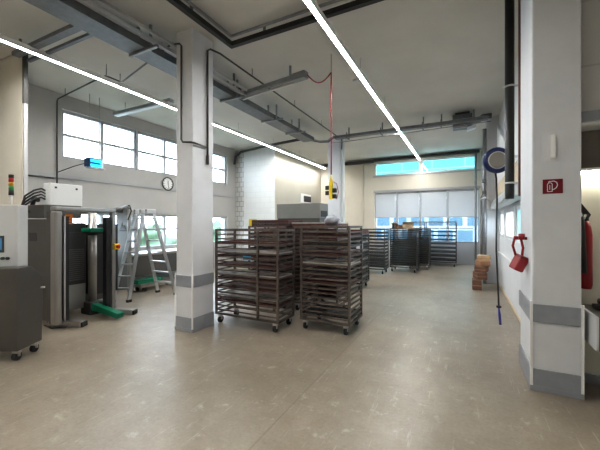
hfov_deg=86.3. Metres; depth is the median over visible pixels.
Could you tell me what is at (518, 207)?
window
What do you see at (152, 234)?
bush
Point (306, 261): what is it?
baking tray
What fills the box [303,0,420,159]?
linear light
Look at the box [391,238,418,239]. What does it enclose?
baking tray
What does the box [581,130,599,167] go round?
wall
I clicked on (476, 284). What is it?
cardboard box
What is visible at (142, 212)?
step ladder
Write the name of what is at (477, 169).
sill
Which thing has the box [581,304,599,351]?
work table
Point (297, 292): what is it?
baking tray
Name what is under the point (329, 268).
baking tray
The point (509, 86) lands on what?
drain pipe
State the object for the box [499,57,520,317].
wall
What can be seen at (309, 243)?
baking tray
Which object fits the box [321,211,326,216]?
grille
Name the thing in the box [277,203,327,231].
tall cabinet
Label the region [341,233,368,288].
rack
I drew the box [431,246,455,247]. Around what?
baking tray
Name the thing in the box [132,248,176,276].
bench
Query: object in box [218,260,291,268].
baking tray
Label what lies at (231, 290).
baking tray
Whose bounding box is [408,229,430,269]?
rack
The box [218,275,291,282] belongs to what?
baking tray
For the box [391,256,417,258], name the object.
baking tray
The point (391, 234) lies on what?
baking tray
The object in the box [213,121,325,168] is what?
linear light
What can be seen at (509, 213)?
window
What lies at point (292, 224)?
baking tray
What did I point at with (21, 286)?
machine
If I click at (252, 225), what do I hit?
baking tray
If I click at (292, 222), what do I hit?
baking tray
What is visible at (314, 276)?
baking tray
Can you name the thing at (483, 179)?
pipes
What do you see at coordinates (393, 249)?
baking tray
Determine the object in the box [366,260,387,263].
baking tray
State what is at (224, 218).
window
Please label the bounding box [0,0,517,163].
ceiling
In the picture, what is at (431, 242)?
baking tray
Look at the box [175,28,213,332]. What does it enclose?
pillar
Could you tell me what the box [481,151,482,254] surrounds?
pipe
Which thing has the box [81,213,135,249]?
window
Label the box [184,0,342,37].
conduit
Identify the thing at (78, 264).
machine
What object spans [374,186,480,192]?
trim
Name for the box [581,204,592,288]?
fire extinguisher
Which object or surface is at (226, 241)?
baking tray
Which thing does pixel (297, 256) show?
baking tray
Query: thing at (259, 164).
wall
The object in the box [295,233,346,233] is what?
baking tray
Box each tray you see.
[23,0,313,141]
[85,166,105,169]
[167,0,383,48]
[218,240,291,243]
[218,249,291,253]
[218,253,291,258]
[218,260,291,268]
[218,268,291,277]
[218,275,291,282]
[218,281,291,292]
[218,289,291,301]
[218,296,291,306]
[250,232,298,233]
[250,236,298,237]
[250,246,296,249]
[250,269,291,272]
[252,220,301,220]
[252,221,301,221]
[252,222,291,223]
[252,224,291,224]
[252,225,291,225]
[290,228,334,228]
[292,222,347,223]
[292,224,347,224]
[292,225,347,225]
[295,229,346,230]
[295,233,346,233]
[295,237,343,238]
[295,240,333,242]
[295,248,346,250]
[295,256,343,258]
[295,264,342,267]
[295,283,341,288]
[295,287,346,293]
[295,291,346,297]
[303,233,360,235]
[303,242,360,245]
[303,250,360,255]
[303,258,360,265]
[303,267,360,275]
[303,275,360,284]
[303,304,360,318]
[312,109,487,142]
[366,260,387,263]
[369,264,386,266]
[391,234,418,235]
[391,236,417,237]
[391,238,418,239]
[391,241,418,242]
[391,243,418,244]
[391,245,417,246]
[391,249,418,251]
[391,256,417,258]
[391,260,418,262]
[391,262,418,265]
[421,238,455,239]
[421,254,455,256]
[427,250,455,251]
[431,242,455,243]
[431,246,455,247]
[431,258,455,260]
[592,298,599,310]
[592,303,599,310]
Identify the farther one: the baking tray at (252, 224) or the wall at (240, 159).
the wall at (240, 159)
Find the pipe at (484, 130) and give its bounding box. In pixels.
[483,129,486,283]
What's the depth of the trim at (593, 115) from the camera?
2.99 m
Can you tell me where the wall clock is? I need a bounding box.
[162,177,173,190]
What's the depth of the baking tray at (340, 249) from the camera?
6.07 m
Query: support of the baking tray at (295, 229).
in the rack at (297, 301)
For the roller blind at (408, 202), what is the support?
attached to the window at (412, 191)
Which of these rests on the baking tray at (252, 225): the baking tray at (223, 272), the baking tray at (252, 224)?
the baking tray at (252, 224)
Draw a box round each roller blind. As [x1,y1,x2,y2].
[376,192,395,217]
[398,191,418,217]
[422,190,446,216]
[449,189,477,216]
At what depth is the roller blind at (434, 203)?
13.16 m
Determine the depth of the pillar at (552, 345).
3.02 m
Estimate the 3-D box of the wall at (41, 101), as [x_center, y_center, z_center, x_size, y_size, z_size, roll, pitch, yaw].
[-4.907,-0.650,8.268,0.300,4.500,18.200,0,0,27]
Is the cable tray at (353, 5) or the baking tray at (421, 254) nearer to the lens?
the cable tray at (353, 5)
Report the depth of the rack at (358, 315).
4.76 m
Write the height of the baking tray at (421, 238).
0.022 m
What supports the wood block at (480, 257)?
on the wood block at (479, 263)
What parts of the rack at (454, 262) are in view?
frame, post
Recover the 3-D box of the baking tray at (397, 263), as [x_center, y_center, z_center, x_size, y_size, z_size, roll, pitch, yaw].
[3.575,1.359,10.927,0.845,0.022,0.580,0,0,27]
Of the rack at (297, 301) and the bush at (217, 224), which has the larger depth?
the bush at (217, 224)
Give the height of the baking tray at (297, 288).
0.022 m
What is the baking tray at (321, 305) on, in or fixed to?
in the rack at (358, 315)
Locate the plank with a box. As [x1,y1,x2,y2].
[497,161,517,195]
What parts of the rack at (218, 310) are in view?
post, post, frame, frame, post, post, post, post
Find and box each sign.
[59,94,105,171]
[543,179,562,193]
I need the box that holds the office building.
[376,157,477,241]
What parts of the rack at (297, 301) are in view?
post, frame, post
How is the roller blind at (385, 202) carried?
attached to the window at (390, 192)
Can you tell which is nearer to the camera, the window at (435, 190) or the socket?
the socket
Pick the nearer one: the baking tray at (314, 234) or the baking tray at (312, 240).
the baking tray at (314, 234)
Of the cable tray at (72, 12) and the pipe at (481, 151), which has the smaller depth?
the cable tray at (72, 12)
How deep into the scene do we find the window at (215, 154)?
12.09 m
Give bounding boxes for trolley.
[133,276,174,291]
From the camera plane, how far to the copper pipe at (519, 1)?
4.00 m
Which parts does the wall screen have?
dark pane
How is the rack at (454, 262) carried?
on the floor
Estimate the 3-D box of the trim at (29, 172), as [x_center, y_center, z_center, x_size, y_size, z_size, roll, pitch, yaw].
[-5.722,-1.060,6.326,0.030,0.080,14.000,0,0,27]
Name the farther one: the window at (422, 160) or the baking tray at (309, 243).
the window at (422, 160)
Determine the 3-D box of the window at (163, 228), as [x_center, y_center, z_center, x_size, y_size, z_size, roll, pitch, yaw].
[-4.126,0.210,9.694,0.100,0.980,1.870,0,0,27]
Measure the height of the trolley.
0.270 m
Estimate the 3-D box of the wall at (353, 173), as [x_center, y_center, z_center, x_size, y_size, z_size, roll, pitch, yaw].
[4.443,-0.650,13.854,11.200,4.500,0.300,0,0,27]
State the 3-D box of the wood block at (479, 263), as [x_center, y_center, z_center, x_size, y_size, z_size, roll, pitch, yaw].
[4.654,0.995,8.154,0.246,0.130,0.366,0,0,10]
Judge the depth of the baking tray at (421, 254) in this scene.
12.32 m
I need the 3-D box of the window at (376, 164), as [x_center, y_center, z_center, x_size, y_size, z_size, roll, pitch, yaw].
[4.220,-2.410,13.902,1.920,0.580,0.100,0,0,27]
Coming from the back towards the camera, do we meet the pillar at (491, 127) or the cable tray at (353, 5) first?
the pillar at (491, 127)
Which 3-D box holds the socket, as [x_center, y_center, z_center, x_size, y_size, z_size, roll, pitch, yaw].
[0.386,-1.658,5.539,0.604,2.485,0.060,0,0,27]
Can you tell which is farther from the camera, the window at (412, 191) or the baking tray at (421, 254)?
the window at (412, 191)
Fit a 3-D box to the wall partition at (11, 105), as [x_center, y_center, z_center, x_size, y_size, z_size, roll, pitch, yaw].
[-5.247,-0.650,5.665,1.480,4.500,0.060,0,0,27]
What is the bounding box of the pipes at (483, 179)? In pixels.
[480,171,491,254]
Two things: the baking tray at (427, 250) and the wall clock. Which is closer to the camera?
the wall clock
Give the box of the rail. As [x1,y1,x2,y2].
[77,0,247,95]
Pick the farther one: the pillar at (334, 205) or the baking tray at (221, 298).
the pillar at (334, 205)
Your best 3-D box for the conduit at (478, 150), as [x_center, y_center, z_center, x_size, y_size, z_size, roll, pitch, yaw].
[5.096,-2.810,13.265,4.100,0.100,0.150,0,0,27]
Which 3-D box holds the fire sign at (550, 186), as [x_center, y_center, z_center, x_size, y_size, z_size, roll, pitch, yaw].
[2.384,-0.355,3.019,0.152,0.136,0.008,0,0,27]
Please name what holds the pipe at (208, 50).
hanging from the hanger
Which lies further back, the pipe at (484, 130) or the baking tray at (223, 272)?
the pipe at (484, 130)
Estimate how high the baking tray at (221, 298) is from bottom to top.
0.022 m
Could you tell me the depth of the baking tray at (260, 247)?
6.52 m
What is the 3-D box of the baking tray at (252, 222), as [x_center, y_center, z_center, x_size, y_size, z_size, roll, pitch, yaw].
[-0.457,-0.019,6.446,0.840,0.022,0.580,0,0,27]
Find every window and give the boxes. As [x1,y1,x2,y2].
[62,109,135,169]
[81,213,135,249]
[138,131,176,176]
[138,214,176,248]
[213,152,225,184]
[213,216,225,242]
[375,160,419,175]
[375,192,396,259]
[397,191,420,251]
[421,155,477,172]
[421,190,447,262]
[448,189,478,264]
[501,211,502,236]
[506,208,512,239]
[517,205,520,241]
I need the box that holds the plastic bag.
[324,214,339,225]
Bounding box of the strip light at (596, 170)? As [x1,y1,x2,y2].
[581,167,599,174]
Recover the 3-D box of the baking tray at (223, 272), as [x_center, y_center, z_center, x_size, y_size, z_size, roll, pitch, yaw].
[-0.741,0.789,5.152,1.165,0.022,0.420,0,0,27]
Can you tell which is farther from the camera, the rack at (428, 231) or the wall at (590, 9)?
the rack at (428, 231)
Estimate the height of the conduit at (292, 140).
0.514 m
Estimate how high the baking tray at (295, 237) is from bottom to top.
0.022 m
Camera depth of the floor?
3.27 m
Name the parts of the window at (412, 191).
frame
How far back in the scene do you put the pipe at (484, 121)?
8.42 m
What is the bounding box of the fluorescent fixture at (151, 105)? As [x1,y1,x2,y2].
[112,98,174,116]
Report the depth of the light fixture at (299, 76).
6.02 m
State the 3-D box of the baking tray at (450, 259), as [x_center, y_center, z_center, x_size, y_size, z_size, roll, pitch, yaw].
[5.205,1.359,12.561,1.660,0.022,0.580,0,0,27]
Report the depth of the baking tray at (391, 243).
11.06 m
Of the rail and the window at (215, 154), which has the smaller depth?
the rail
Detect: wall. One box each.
[28,83,235,279]
[236,149,243,260]
[244,145,320,260]
[321,149,482,253]
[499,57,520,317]
[581,0,599,131]
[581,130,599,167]
[581,174,599,374]
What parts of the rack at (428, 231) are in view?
post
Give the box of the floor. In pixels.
[0,260,599,449]
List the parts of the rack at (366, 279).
post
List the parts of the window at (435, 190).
panel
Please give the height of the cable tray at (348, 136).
0.407 m
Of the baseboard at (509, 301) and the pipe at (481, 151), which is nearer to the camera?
the baseboard at (509, 301)
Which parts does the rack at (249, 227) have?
post, frame, post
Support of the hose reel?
attached to the wall at (509, 278)
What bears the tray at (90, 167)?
on the sign at (90, 162)
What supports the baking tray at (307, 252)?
in the rack at (358, 315)
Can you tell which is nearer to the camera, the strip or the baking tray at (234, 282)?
the strip
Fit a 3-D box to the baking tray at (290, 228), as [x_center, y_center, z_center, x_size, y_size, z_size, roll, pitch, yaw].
[0.261,0.109,6.948,0.845,0.022,0.520,0,0,27]
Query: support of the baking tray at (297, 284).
in the rack at (297, 301)
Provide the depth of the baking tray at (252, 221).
6.19 m
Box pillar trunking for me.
[341,139,343,228]
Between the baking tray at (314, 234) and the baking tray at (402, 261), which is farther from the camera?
the baking tray at (402, 261)
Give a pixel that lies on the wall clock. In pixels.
(167, 183)
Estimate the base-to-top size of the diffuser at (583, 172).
0.030 m
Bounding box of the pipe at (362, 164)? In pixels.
[362,164,362,228]
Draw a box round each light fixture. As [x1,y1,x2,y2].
[12,24,92,62]
[238,66,307,99]
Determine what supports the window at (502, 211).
in the wall at (509, 278)
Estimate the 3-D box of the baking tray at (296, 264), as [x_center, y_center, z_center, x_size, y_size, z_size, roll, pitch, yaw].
[0.397,0.771,6.008,0.845,0.022,0.520,0,0,27]
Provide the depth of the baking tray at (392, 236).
10.78 m
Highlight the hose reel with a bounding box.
[482,147,517,324]
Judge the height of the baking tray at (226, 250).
0.022 m
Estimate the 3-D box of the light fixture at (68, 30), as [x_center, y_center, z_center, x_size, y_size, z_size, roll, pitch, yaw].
[-3.634,-2.765,4.712,1.824,0.270,0.245,0,0,26]
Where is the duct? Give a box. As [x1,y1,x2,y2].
[490,180,520,208]
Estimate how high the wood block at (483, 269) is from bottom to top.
0.140 m
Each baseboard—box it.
[499,283,520,322]
[585,372,599,385]
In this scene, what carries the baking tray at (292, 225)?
on the rack at (297, 301)
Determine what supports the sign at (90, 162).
hanging from the ceiling
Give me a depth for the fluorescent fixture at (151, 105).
7.31 m
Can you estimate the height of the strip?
0.280 m
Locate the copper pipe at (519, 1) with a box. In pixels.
[518,0,520,195]
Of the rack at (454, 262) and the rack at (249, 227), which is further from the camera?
the rack at (454, 262)
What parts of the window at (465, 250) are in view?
panel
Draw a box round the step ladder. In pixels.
[116,209,176,302]
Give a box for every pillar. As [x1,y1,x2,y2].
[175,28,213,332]
[328,138,344,240]
[486,115,498,283]
[519,0,584,399]
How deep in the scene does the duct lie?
5.80 m
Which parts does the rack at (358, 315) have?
post, post, frame, frame, post, post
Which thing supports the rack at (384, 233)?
on the floor
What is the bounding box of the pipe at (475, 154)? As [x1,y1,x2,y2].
[474,153,476,265]
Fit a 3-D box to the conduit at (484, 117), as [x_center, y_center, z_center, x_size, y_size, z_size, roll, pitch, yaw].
[3.788,-2.525,7.947,1.450,0.070,0.050,0,0,27]
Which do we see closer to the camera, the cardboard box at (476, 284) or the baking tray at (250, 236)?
the baking tray at (250, 236)
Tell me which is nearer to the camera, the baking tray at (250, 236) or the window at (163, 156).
the baking tray at (250, 236)
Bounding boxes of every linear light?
[0,33,176,110]
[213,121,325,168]
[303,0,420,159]
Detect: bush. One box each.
[140,224,176,246]
[213,218,220,241]
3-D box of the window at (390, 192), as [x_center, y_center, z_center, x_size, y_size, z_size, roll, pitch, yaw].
[3.803,0.110,14.139,0.960,2.980,0.100,0,0,27]
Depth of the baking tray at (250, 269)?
6.36 m
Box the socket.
[307,54,338,199]
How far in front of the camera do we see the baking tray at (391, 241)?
11.02 m
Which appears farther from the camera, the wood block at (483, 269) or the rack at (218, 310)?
the wood block at (483, 269)
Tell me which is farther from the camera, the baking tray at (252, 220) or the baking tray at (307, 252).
the baking tray at (252, 220)
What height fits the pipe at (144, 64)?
1.914 m
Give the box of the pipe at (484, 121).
[332,121,490,142]
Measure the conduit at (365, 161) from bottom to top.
0.120 m
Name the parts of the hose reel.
plate, handle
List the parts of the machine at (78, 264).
plate, panel, guide rail, panel, cross rail, green arm, panel, door, guide rail, green arm, panel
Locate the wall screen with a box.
[300,193,310,202]
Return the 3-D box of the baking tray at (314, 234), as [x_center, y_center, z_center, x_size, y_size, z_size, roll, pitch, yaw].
[0.499,0.169,5.002,0.765,0.022,0.540,0,0,27]
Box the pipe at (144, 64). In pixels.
[56,42,206,182]
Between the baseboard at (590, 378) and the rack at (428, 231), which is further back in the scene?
the rack at (428, 231)
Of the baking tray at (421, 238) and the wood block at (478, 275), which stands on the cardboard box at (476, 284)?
the wood block at (478, 275)
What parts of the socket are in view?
supply cord, cord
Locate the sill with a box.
[373,169,480,177]
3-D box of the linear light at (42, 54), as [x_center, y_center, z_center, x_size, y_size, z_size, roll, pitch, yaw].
[-3.500,-2.706,5.825,0.078,0.336,3.054,0,0,27]
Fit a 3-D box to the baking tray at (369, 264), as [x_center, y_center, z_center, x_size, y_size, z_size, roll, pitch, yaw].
[2.476,1.359,10.605,0.765,0.022,0.540,0,0,27]
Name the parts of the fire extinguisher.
handle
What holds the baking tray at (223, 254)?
in the rack at (218, 310)
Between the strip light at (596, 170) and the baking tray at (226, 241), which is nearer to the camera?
the strip light at (596, 170)
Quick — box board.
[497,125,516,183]
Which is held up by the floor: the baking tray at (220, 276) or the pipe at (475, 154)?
the pipe at (475, 154)
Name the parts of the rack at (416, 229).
post, frame, frame, post, post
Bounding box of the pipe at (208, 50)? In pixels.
[206,48,342,164]
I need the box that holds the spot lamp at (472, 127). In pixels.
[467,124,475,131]
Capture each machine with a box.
[0,174,44,360]
[21,183,137,328]
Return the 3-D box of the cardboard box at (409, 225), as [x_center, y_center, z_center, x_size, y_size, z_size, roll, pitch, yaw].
[3.639,0.041,10.793,0.340,0.218,0.400,0,0,16]
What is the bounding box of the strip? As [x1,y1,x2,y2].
[541,130,563,160]
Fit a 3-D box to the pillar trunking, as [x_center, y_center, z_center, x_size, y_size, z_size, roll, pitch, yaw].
[1.399,-1.050,10.558,0.090,3.500,0.090,0,0,27]
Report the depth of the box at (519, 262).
3.33 m
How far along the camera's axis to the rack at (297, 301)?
5.88 m
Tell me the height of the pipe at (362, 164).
4.300 m
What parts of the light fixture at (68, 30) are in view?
rail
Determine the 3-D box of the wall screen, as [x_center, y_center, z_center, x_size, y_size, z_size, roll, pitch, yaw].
[0.259,-1.110,13.970,0.035,0.380,0.970,0,0,27]
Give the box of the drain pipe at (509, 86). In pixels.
[503,0,517,198]
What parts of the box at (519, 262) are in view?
hook knob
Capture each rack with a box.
[215,229,293,331]
[248,226,299,307]
[293,226,347,309]
[300,226,361,334]
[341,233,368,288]
[362,229,388,273]
[390,228,419,272]
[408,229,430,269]
[409,222,456,266]
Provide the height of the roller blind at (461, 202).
1.095 m
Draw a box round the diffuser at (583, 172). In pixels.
[581,170,599,174]
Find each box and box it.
[402,222,413,228]
[472,277,481,289]
[509,233,528,271]
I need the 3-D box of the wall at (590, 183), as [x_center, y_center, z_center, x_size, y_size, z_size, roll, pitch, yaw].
[3.845,0.520,2.912,2.235,2.160,0.300,0,0,27]
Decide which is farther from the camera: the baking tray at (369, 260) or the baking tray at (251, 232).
the baking tray at (369, 260)
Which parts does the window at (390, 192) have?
panel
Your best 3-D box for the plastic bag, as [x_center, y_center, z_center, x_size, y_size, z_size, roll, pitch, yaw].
[0.507,-0.061,4.962,0.244,0.178,0.273,0,0,27]
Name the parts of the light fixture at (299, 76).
rail, rail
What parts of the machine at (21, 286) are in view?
screen frame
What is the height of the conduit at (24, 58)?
4.500 m
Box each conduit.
[22,55,27,265]
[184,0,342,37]
[233,139,299,164]
[320,160,373,167]
[373,149,479,161]
[421,116,485,127]
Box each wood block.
[472,271,486,279]
[474,265,488,272]
[475,260,490,266]
[477,254,490,260]
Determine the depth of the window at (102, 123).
8.01 m
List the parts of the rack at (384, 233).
post, post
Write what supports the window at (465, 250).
in the wall at (353, 173)
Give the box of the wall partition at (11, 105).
[0,54,22,204]
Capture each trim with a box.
[28,170,235,197]
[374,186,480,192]
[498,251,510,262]
[581,109,599,123]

